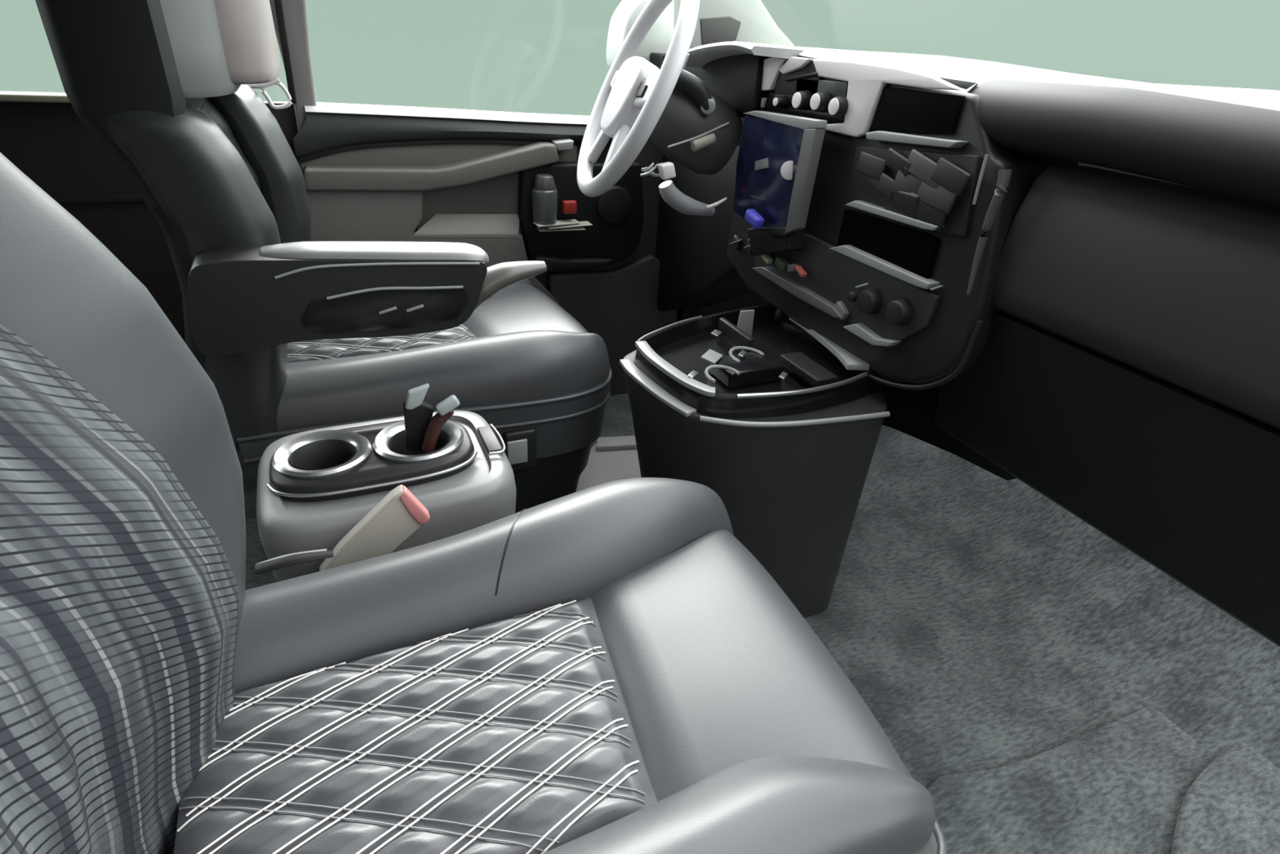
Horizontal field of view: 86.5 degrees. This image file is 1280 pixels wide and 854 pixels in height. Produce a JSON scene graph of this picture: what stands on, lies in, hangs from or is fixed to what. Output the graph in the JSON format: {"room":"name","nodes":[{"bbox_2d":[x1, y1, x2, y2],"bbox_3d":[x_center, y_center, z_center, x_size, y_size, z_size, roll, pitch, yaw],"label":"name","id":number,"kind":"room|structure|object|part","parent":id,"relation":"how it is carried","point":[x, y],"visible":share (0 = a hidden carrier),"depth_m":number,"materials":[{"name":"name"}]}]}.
{"room":"vehicle interior","nodes":[
{"label":"vehicle interior","id":0,"kind":"room"},
{"bbox_2d":[0,101,770,342],"bbox_3d":[-1.124,-0.350,1.440,4.100,0.950,0.040,-10,33,-23],"label":"wall","id":1,"kind":"structure","parent":0,"point":[48,143],"depth_m":1.36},
{"bbox_2d":[0,91,70,102],"bbox_3d":[-1.933,-0.465,0.904,2.250,0.013,0.050,-10,33,-23],"label":"trim","id":2,"kind":"structure","parent":1,"relation":"attached to","point":[7,96],"depth_m":1.24,"materials":[{"name":"white plastic"}]},
{"bbox_2d":[50,194,144,204],"bbox_3d":[-1.878,-0.319,1.027,2.400,0.015,0.010,-10,33,-23],"label":"trim","id":3,"kind":"structure","parent":1,"relation":"attached to","point":[75,199],"depth_m":1.36,"materials":[{"name":"black plastic"}]},
{"bbox_2d":[274,0,296,103],"bbox_3d":[-0.710,-0.749,1.365,0.017,0.182,0.010,-10,33,-23],"label":"trim","id":4,"kind":"structure","parent":1,"relation":"attached to","point":[278,5],"depth_m":1.36,"materials":[{"name":"black plastic"}]},
{"bbox_2d":[269,0,316,132],"bbox_3d":[-0.748,-0.665,1.432,0.149,1.450,0.060,-10,33,-23],"label":"trim","id":5,"kind":"structure","parent":1,"relation":"attached to","point":[295,11],"depth_m":1.37,"materials":[{"name":"plastic"}]},
{"bbox_2d":[293,102,681,395],"bbox_3d":[-0.314,-0.341,1.831,1.051,0.938,0.115,-10,33,-23],"label":"door","id":6,"kind":"structure","parent":1,"relation":"in","point":[371,172],"depth_m":1.63,"materials":[{"name":"plastic"}]},
{"bbox_3d":[-0.463,-0.597,1.556,0.564,0.100,0.060,-10,33,-23],"label":"armrest","id":7,"kind":"part","parent":6,"relation":"part of","materials":[{"name":"beige plastic"}]},
{"bbox_3d":[-0.495,-0.429,1.656,0.615,0.316,0.050,-10,33,-23],"label":"panel","id":8,"kind":"part","parent":6,"relation":"part of","materials":[{"name":"beige plastic"}]},
{"bbox_3d":[-0.451,-0.628,1.592,0.634,0.077,0.030,-10,33,-23],"label":"panel","id":9,"kind":"part","parent":6,"relation":"part of","materials":[{"name":"beige plastic"}]},
{"bbox_2d":[413,213,519,238],"bbox_3d":[-0.416,-0.485,1.652,0.265,0.060,0.032,-10,33,-23],"label":"shelf","id":10,"kind":"object","parent":6,"relation":"attached to","point":[427,225],"depth_m":1.65,"materials":[{"name":"plastic"}]},
{"bbox_2d":[531,173,557,225],"bbox_3d":[-0.233,-0.556,1.665,0.064,0.115,0.064,-10,33,-23],"label":"bottle","id":11,"kind":"object","parent":6,"relation":"in","point":[544,191],"visible":1,"depth_m":1.64,"materials":[{"name":"metal"}]},
{"bbox_2d":[533,218,581,226],"bbox_3d":[-0.206,-0.508,1.696,0.120,0.007,0.030,-17,36,-32],"label":"paper","id":12,"kind":"object","parent":6,"relation":"in","point":[572,221],"visible":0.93,"depth_m":1.70,"materials":[{"name":"white paper"}]},
{"bbox_2d":[536,226,585,231],"bbox_3d":[-0.198,-0.498,1.707,0.120,0.005,0.030,-10,33,-23],"label":"paper","id":13,"kind":"object","parent":6,"relation":"in","point":[579,228],"visible":0.79,"depth_m":1.70,"materials":[{"name":"white paper"}]},
{"bbox_3d":[-0.187,-0.682,1.644,0.046,0.024,0.040,-10,33,-23],"label":"handle","id":14,"kind":"part","parent":6,"relation":"part of","materials":[{"name":"silver metal"}]},
{"bbox_2d":[561,200,577,213],"bbox_3d":[-0.177,-0.549,1.700,0.035,0.030,0.020,-10,33,-23],"label":"packet","id":15,"kind":"object","parent":6,"relation":"in","point":[568,206],"visible":1,"depth_m":1.69,"materials":[{"name":"plastic"}]},
{"bbox_2d":[546,220,592,228],"bbox_3d":[-0.179,-0.508,1.711,0.120,0.005,0.030,-13,35,-28],"label":"paper","id":16,"kind":"object","parent":6,"relation":"in","point":[587,223],"visible":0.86,"depth_m":1.71,"materials":[{"name":"white paper"}]},
{"bbox_3d":[-0.062,-0.227,2.033,0.440,0.570,0.030,-10,33,-23],"label":"door panel","id":17,"kind":"part","parent":6,"relation":"part of","materials":[{"name":"plastic"}]},
{"bbox_2d":[606,0,673,69],"bbox_3d":[0.040,-1.056,1.778,0.195,0.232,0.200,-10,33,-23],"label":"mirror","id":18,"kind":"object","parent":1,"relation":"attached to","point":[655,46],"visible":0.51,"depth_m":1.77,"materials":[{"name":"white paint"}]},
{"bbox_3d":[0.065,-0.957,1.788,0.060,0.040,0.100,-10,33,-23],"label":"mirror arm","id":19,"kind":"part","parent":18,"relation":"part of","materials":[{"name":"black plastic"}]},
{"bbox_2d":[673,0,794,47],"bbox_3d":[0.062,-1.161,1.514,0.759,0.574,0.083,-10,33,-23],"label":"instrument cluster","id":20,"kind":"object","parent":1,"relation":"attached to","point":[717,20],"depth_m":1.66,"materials":[{"name":"plastic"}]},
{"bbox_2d":[654,41,1279,646],"bbox_3d":[0.576,-0.281,1.271,0.646,0.709,1.803,-10,33,-23],"label":"dashboard","id":21,"kind":"object","parent":1,"relation":"attached to","point":[1106,343],"visible":0.96,"depth_m":0.90,"materials":[{"name":"plastic"}]},
{"bbox_2d":[647,53,742,174],"bbox_3d":[0.097,-0.611,1.338,0.221,0.215,0.156,-10,33,-23],"label":"column","id":22,"kind":"structure","parent":21,"relation":"attached to","point":[697,129],"depth_m":1.30,"materials":[{"name":"plastic"}]},
{"bbox_2d":[577,0,699,197],"bbox_3d":[-0.014,-0.643,1.295,0.202,0.384,0.427,-3,31,-12],"label":"steering wheel","id":23,"kind":"object","parent":22,"relation":"attached to","point":[634,93],"visible":1,"depth_m":1.24,"materials":[{"name":"plastic"}]},
{"bbox_2d":[657,161,727,216],"bbox_3d":[0.101,-0.465,1.335,0.148,0.104,0.037,-7,32,-18],"label":"lever","id":24,"kind":"object","parent":22,"relation":"attached to","point":[672,196],"visible":1,"depth_m":1.32,"materials":[{"name":"plastic"}]},
{"bbox_2d":[640,162,659,177],"bbox_3d":[0.019,-0.490,1.295,0.042,0.026,0.012,-10,33,-23],"label":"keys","id":25,"kind":"object","parent":24,"relation":"hanging from","point":[649,170],"visible":1,"depth_m":1.29,"materials":[{"name":"silver metal"}]},
{"bbox_3d":[0.093,-0.450,1.343,0.125,0.071,0.034,-10,33,-23],"label":"arm","id":26,"kind":"part","parent":24,"relation":"part of"},
{"bbox_3d":[0.152,-0.445,1.352,0.046,0.021,0.008,-10,33,-23],"label":"tip trim","id":27,"kind":"part","parent":24,"relation":"part of","materials":[{"name":"plastic"}]},
{"bbox_2d":[685,41,804,67],"bbox_3d":[0.207,-0.721,1.335,0.166,0.058,0.288,-10,33,-23],"label":"hood","id":28,"kind":"object","parent":21,"relation":"attached to","point":[723,54],"depth_m":1.28,"materials":[{"name":"plastic"}]},
{"bbox_2d":[744,208,764,229],"bbox_3d":[0.216,-0.394,1.288,0.020,0.030,0.046,-10,33,-23],"label":"phone mount","id":29,"kind":"object","parent":21,"relation":"attached to","point":[752,216],"visible":1,"depth_m":1.28,"materials":[{"name":"blue plastic"}]},
{"bbox_2d":[760,97,767,107],"bbox_3d":[0.228,-0.629,1.328,0.010,0.029,0.055,-10,33,-23],"label":"switch","id":30,"kind":"object","parent":21,"relation":"attached to","point":[763,100],"depth_m":1.31,"materials":[{"name":"plastic"}]},
{"bbox_2d":[760,253,773,263],"bbox_3d":[0.252,-0.335,1.352,0.014,0.016,0.027,-10,33,-23],"label":"eraser","id":31,"kind":"object","parent":21,"relation":"in","point":[767,259],"visible":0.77,"depth_m":1.34,"materials":[{"name":"beige rubber"}]},
{"bbox_3d":[0.247,-0.593,1.242,0.004,0.014,0.014,-10,33,-23],"label":"knob","id":32,"kind":"part","parent":21,"relation":"part of","materials":[{"name":"plastic"}]},
{"bbox_3d":[0.257,-0.595,1.246,0.022,0.022,0.022,-10,33,-23],"label":"knob","id":33,"kind":"part","parent":21,"relation":"part of","materials":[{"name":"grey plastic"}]},
{"bbox_2d":[774,256,790,271],"bbox_3d":[0.274,-0.314,1.310,0.014,0.021,0.032,-10,33,-23],"label":"wrapper","id":34,"kind":"object","parent":21,"relation":"in","point":[780,261],"visible":0.96,"depth_m":1.30,"materials":[{"name":"green plastic"}]},
{"bbox_3d":[0.251,-0.548,1.205,0.020,0.019,0.230,-10,33,-23],"label":"screen frame","id":35,"kind":"part","parent":21,"relation":"part of","materials":[{"name":"grey plastic"}]},
{"bbox_2d":[786,263,797,271],"bbox_3d":[0.287,-0.300,1.283,0.012,0.019,0.021,-10,33,-23],"label":"battery","id":36,"kind":"object","parent":21,"relation":"in","point":[790,267],"visible":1,"depth_m":1.28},
{"bbox_3d":[0.274,-0.571,1.189,0.004,0.025,0.025,-10,33,-23],"label":"knob","id":37,"kind":"part","parent":21,"relation":"part of","materials":[{"name":"plastic"}]},
{"bbox_2d":[773,56,823,95],"bbox_3d":[0.281,-0.619,1.209,0.020,0.066,0.130,-10,33,-23],"label":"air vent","id":38,"kind":"object","parent":21,"relation":"attached to","point":[802,75],"depth_m":1.20,"materials":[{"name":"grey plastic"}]},
{"bbox_2d":[794,265,807,277],"bbox_3d":[0.298,-0.289,1.263,0.012,0.016,0.028,-10,33,-23],"label":"lighter","id":39,"kind":"object","parent":21,"relation":"on","point":[798,268],"visible":1,"depth_m":1.26,"materials":[{"name":"red plastic"}]},
{"bbox_3d":[0.284,-0.572,1.193,0.022,0.033,0.032,-10,33,-23],"label":"knob","id":40,"kind":"part","parent":21,"relation":"part of","materials":[{"name":"grey plastic"}]},
{"bbox_3d":[0.284,-0.421,1.179,0.020,0.181,0.037,-10,33,-23],"label":"screen frame","id":41,"kind":"part","parent":21,"relation":"part of","materials":[{"name":"grey plastic"}]},
{"bbox_3d":[0.294,-0.578,1.202,0.010,0.074,0.229,-10,33,-23],"label":"control panel","id":42,"kind":"part","parent":21,"relation":"part of","materials":[{"name":"black plastic"}]},
{"bbox_3d":[0.295,-0.548,1.147,0.004,0.025,0.025,-10,33,-23],"label":"knob","id":43,"kind":"part","parent":21,"relation":"part of","materials":[{"name":"plastic"}]},
{"bbox_3d":[0.305,-0.550,1.151,0.022,0.032,0.032,-10,33,-23],"label":"knob","id":44,"kind":"part","parent":21,"relation":"part of","materials":[{"name":"grey plastic"}]},
{"bbox_3d":[0.316,-0.522,1.109,0.004,0.025,0.025,-10,33,-23],"label":"knob","id":45,"kind":"part","parent":21,"relation":"part of","materials":[{"name":"plastic"}]},
{"bbox_3d":[0.326,-0.524,1.114,0.022,0.032,0.032,-10,33,-23],"label":"knob","id":46,"kind":"part","parent":21,"relation":"part of","materials":[{"name":"grey plastic"}]},
{"bbox_2d":[833,300,849,319],"bbox_3d":[0.352,-0.204,1.190,0.012,0.029,0.034,-10,33,-23],"label":"switch","id":47,"kind":"object","parent":21,"relation":"attached to","point":[841,308],"depth_m":1.19,"materials":[{"name":"grey plastic"}]},
{"bbox_2d":[755,234,941,340],"bbox_3d":[0.340,-0.265,1.219,0.010,0.117,0.483,-10,33,-23],"label":"control panel","id":48,"kind":"object","parent":21,"relation":"on","point":[833,267],"depth_m":1.15,"materials":[{"name":"plastic"}]},
{"bbox_3d":[0.362,-0.220,1.148,0.022,0.020,0.020,-10,33,-23],"label":"climate knob","id":49,"kind":"part","parent":21,"relation":"part of","materials":[{"name":"grey plastic"}]},
{"bbox_3d":[0.376,-0.206,1.121,0.022,0.043,0.043,-10,33,-23],"label":"climate knob","id":50,"kind":"part","parent":21,"relation":"part of","materials":[{"name":"grey plastic"}]},
{"bbox_2d":[855,151,887,180],"bbox_3d":[0.364,-0.410,1.069,0.008,0.036,0.062,-11,33,-24],"label":"folded paper","id":51,"kind":"object","parent":21,"relation":"in","point":[869,165],"visible":1,"depth_m":1.07,"materials":[{"name":"grey paper"}]},
{"bbox_2d":[866,173,894,199],"bbox_3d":[0.375,-0.379,1.054,0.008,0.039,0.071,-8,32,-20],"label":"folded paper","id":52,"kind":"object","parent":21,"relation":"in","point":[884,184],"visible":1,"depth_m":1.05,"materials":[{"name":"grey paper"}]},
{"bbox_2d":[884,147,911,176],"bbox_3d":[0.388,-0.395,1.020,0.009,0.037,0.060,-9,33,-22],"label":"folded paper","id":53,"kind":"object","parent":21,"relation":"in","point":[895,161],"visible":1,"depth_m":1.02,"materials":[{"name":"grey paper"}]},
{"bbox_3d":[0.405,-0.179,1.065,0.022,0.043,0.043,-10,33,-23],"label":"climate knob","id":54,"kind":"part","parent":21,"relation":"part of","materials":[{"name":"grey plastic"}]},
{"bbox_2d":[884,191,919,218],"bbox_3d":[0.394,-0.338,1.027,0.012,0.035,0.074,-8,32,-20],"label":"folded paper","id":55,"kind":"object","parent":21,"relation":"in","point":[905,203],"visible":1,"depth_m":1.02,"materials":[{"name":"grey paper"}]},
{"bbox_2d":[890,170,921,195],"bbox_3d":[0.398,-0.357,1.010,0.010,0.040,0.058,-12,34,-26],"label":"folded paper","id":56,"kind":"object","parent":21,"relation":"in","point":[910,183],"visible":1,"depth_m":1.01,"materials":[{"name":"grey paper"}]},
{"bbox_2d":[904,149,939,189],"bbox_3d":[0.410,-0.369,0.977,0.007,0.046,0.079,-11,33,-24],"label":"folded paper","id":57,"kind":"object","parent":21,"relation":"in","point":[922,167],"visible":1,"depth_m":0.98,"materials":[{"name":"grey paper"}]},
{"bbox_3d":[0.431,-0.116,1.057,0.008,0.171,0.184,-10,33,-23],"label":"stack trim","id":58,"kind":"part","parent":21,"relation":"part of","materials":[{"name":"grey plastic"}]},
{"bbox_2d":[910,191,947,231],"bbox_3d":[0.415,-0.313,0.988,0.009,0.041,0.077,-11,33,-24],"label":"folded paper","id":59,"kind":"object","parent":21,"relation":"in","point":[925,213],"visible":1,"depth_m":0.98,"materials":[{"name":"grey paper"}]},
{"bbox_2d":[916,181,957,214],"bbox_3d":[0.421,-0.329,0.967,0.011,0.040,0.072,-9,33,-22],"label":"folded paper","id":60,"kind":"object","parent":21,"relation":"in","point":[941,199],"visible":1,"depth_m":0.96,"materials":[{"name":"grey paper"}]},
{"bbox_3d":[0.527,-0.109,1.217,0.050,0.313,0.435,-10,33,-23],"label":"panel","id":61,"kind":"part","parent":21,"relation":"part of","materials":[{"name":"black plastic"}]},
{"bbox_2d":[930,156,971,196],"bbox_3d":[0.429,-0.346,0.942,0.007,0.044,0.063,-11,34,-25],"label":"folded paper","id":62,"kind":"object","parent":21,"relation":"in","point":[946,174],"visible":1,"depth_m":0.94,"materials":[{"name":"grey paper"}]},
{"bbox_3d":[0.453,-0.329,0.907,0.004,0.063,0.007,-10,33,-23],"label":"cubby trim","id":63,"kind":"part","parent":21,"relation":"part of","materials":[{"name":"grey plastic"}]},
{"bbox_3d":[0.465,-0.259,0.915,0.018,0.166,0.018,14,32,16],"label":"stack trim","id":64,"kind":"part","parent":21,"relation":"part of","materials":[{"name":"grey plastic"}]},
{"bbox_3d":[0.784,0.049,0.891,0.385,0.260,0.700,-10,33,-23],"label":"knee panel","id":65,"kind":"part","parent":21,"relation":"part of","materials":[{"name":"black plastic"}]},
{"bbox_2d":[236,393,1279,789],"bbox_3d":[-0.781,0.227,0.845,4.080,0.602,1.800,-10,33,-23],"label":"floor","id":66,"kind":"structure","parent":0,"point":[983,624],"depth_m":1.31,"materials":[{"name":"carpet"}]},
{"bbox_2d":[35,0,612,513],"bbox_3d":[-0.443,-0.282,1.261,0.751,1.074,0.584,-10,33,-23],"label":"seat","id":67,"kind":"object","parent":66,"relation":"on","point":[292,333],"visible":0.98,"depth_m":0.99,"materials":[{"name":"grey leather"}]},
{"bbox_3d":[-0.679,-0.620,1.225,0.058,0.021,0.014,-10,33,-23],"label":"belt guide arm","id":68,"kind":"part","parent":67,"relation":"part of","materials":[{"name":"plastic"}]},
{"bbox_3d":[-0.430,-0.199,0.997,0.399,0.129,0.075,-10,33,-23],"label":"armrest","id":69,"kind":"part","parent":67,"relation":"part of","materials":[{"name":"leather"}]},
{"bbox_3d":[-0.368,-0.173,0.998,0.235,0.064,0.004,-10,33,-23],"label":"armrest panel","id":70,"kind":"part","parent":67,"relation":"part of","materials":[{"name":"black plastic"}]},
{"bbox_3d":[-0.352,-0.198,0.987,0.189,0.012,0.004,-10,33,-23],"label":"armrest trim","id":71,"kind":"part","parent":67,"relation":"part of","materials":[{"name":"grey plastic"}]},
{"bbox_3d":[-0.225,-0.228,1.104,0.149,0.075,0.062,-10,33,-23],"label":"armrest lever","id":72,"kind":"part","parent":67,"relation":"part of","materials":[{"name":"plastic"}]},
{"bbox_3d":[-0.225,0.046,1.252,0.038,0.050,0.006,-10,33,-23],"label":"bracket plate","id":73,"kind":"part","parent":67,"relation":"part of","materials":[{"name":"grey plastic"}]},
{"bbox_3d":[-0.443,0.063,1.503,0.619,0.237,0.497,-10,33,-23],"label":"seat","id":74,"kind":"part","parent":67,"relation":"part of","materials":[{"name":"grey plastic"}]},
{"bbox_2d":[256,410,516,582],"bbox_3d":[-0.374,0.215,1.070,0.339,0.443,0.256,-10,33,-23],"label":"console","id":75,"kind":"object","parent":66,"relation":"on","point":[314,486],"visible":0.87,"depth_m":0.92,"materials":[{"name":"grey plastic"}]},
{"bbox_3d":[-0.354,0.067,0.926,0.275,0.005,0.050,-10,33,-23],"label":"tray trim","id":76,"kind":"part","parent":75,"relation":"part of","materials":[{"name":"silver metal"}]},
{"bbox_2d":[269,420,475,502],"bbox_3d":[-0.376,0.062,0.978,0.270,0.086,0.144,-10,33,-23],"label":"cup holder","id":77,"kind":"object","parent":75,"relation":"on","point":[357,464],"depth_m":0.94,"materials":[{"name":"grey plastic"}]},
{"bbox_2d":[403,382,433,451],"bbox_3d":[-0.316,-0.012,0.971,0.043,0.106,0.016,-10,33,-23],"label":"lighter","id":78,"kind":"object","parent":75,"relation":"in","point":[418,414],"visible":0.98,"depth_m":0.96,"materials":[{"name":"black plastic"}]},
{"bbox_2d":[421,395,459,452],"bbox_3d":[-0.285,-0.005,0.970,0.058,0.086,0.022,-10,33,-23],"label":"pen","id":79,"kind":"object","parent":75,"relation":"in","point":[445,408],"visible":1,"depth_m":0.96,"materials":[{"name":"red plastic"}]},
{"bbox_3d":[-0.214,0.018,1.026,0.024,0.004,0.086,-2,31,-11],"label":"pocket trim","id":80,"kind":"part","parent":75,"relation":"part of","materials":[{"name":"silver metal"}]},
{"bbox_2d":[0,152,946,853],"bbox_3d":[-0.180,0.185,0.543,0.902,1.049,0.556,-10,33,-23],"label":"passenger seat","id":81,"kind":"object","parent":66,"relation":"on","point":[606,668],"visible":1,"depth_m":0.54,"materials":[{"name":"grey leather"}]},
{"bbox_2d":[254,484,430,574],"bbox_3d":[-0.351,0.145,0.820,0.195,0.128,0.045,-10,33,-23],"label":"seatbelt buckle","id":82,"kind":"object","parent":81,"relation":"attached to","point":[400,513],"visible":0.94,"depth_m":0.83,"materials":[{"name":"beige plastic"}]},
{"bbox_3d":[-0.402,0.151,0.786,0.075,0.010,0.006,-10,33,-23],"label":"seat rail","id":83,"kind":"part","parent":82,"relation":"part of","materials":[{"name":"grey metal"}]},
{"bbox_2d":[576,435,640,491],"bbox_3d":[-0.074,0.102,1.687,0.200,0.053,0.238,1,30,-6],"label":"cover","id":84,"kind":"object","parent":66,"relation":"on","point":[611,459],"visible":0.37,"depth_m":1.69,"materials":[{"name":"grey plastic"}]},
{"bbox_2d":[619,304,889,617],"bbox_3d":[0.233,0.053,1.352,0.543,0.514,0.451,-10,33,-23],"label":"console","id":85,"kind":"object","parent":66,"relation":"on","point":[754,406],"visible":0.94,"depth_m":1.16,"materials":[{"name":"plastic"}]},
{"bbox_3d":[0.204,-0.200,1.329,0.037,0.059,0.006,-10,33,-23],"label":"divider plate","id":86,"kind":"part","parent":85,"relation":"part of","materials":[{"name":"grey plastic"}]},
{"bbox_2d":[633,304,882,418],"bbox_3d":[0.208,-0.126,1.237,0.419,0.043,0.357,-14,35,-28],"label":"tray","id":87,"kind":"object","parent":85,"relation":"on","point":[759,363],"depth_m":1.17,"materials":[{"name":"grey plastic"}]},
{"bbox_2d":[927,706,1216,853],"bbox_3d":[0.907,0.567,1.055,1.161,0.014,0.382,-10,33,-23],"label":"floor mat","id":88,"kind":"object","parent":66,"relation":"on","point":[1121,786],"visible":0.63,"depth_m":1.02,"materials":[{"name":"carpet"}]},
{"bbox_2d":[1171,742,1279,853],"bbox_3d":[0.996,0.580,1.013,0.573,0.014,0.232,-10,33,-23],"label":"floor mat","id":89,"kind":"object","parent":66,"relation":"on","point":[1233,806],"depth_m":1.01,"materials":[{"name":"carpet"}]},
{"bbox_2d":[1077,162,1191,186],"bbox_3d":[1.115,-0.244,1.565,0.030,0.930,1.800,-10,33,-23],"label":"trim","id":90,"kind":"structure","parent":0,"point":[1079,163],"depth_m":1.52,"materials":[{"name":"black plastic"}]}
]}

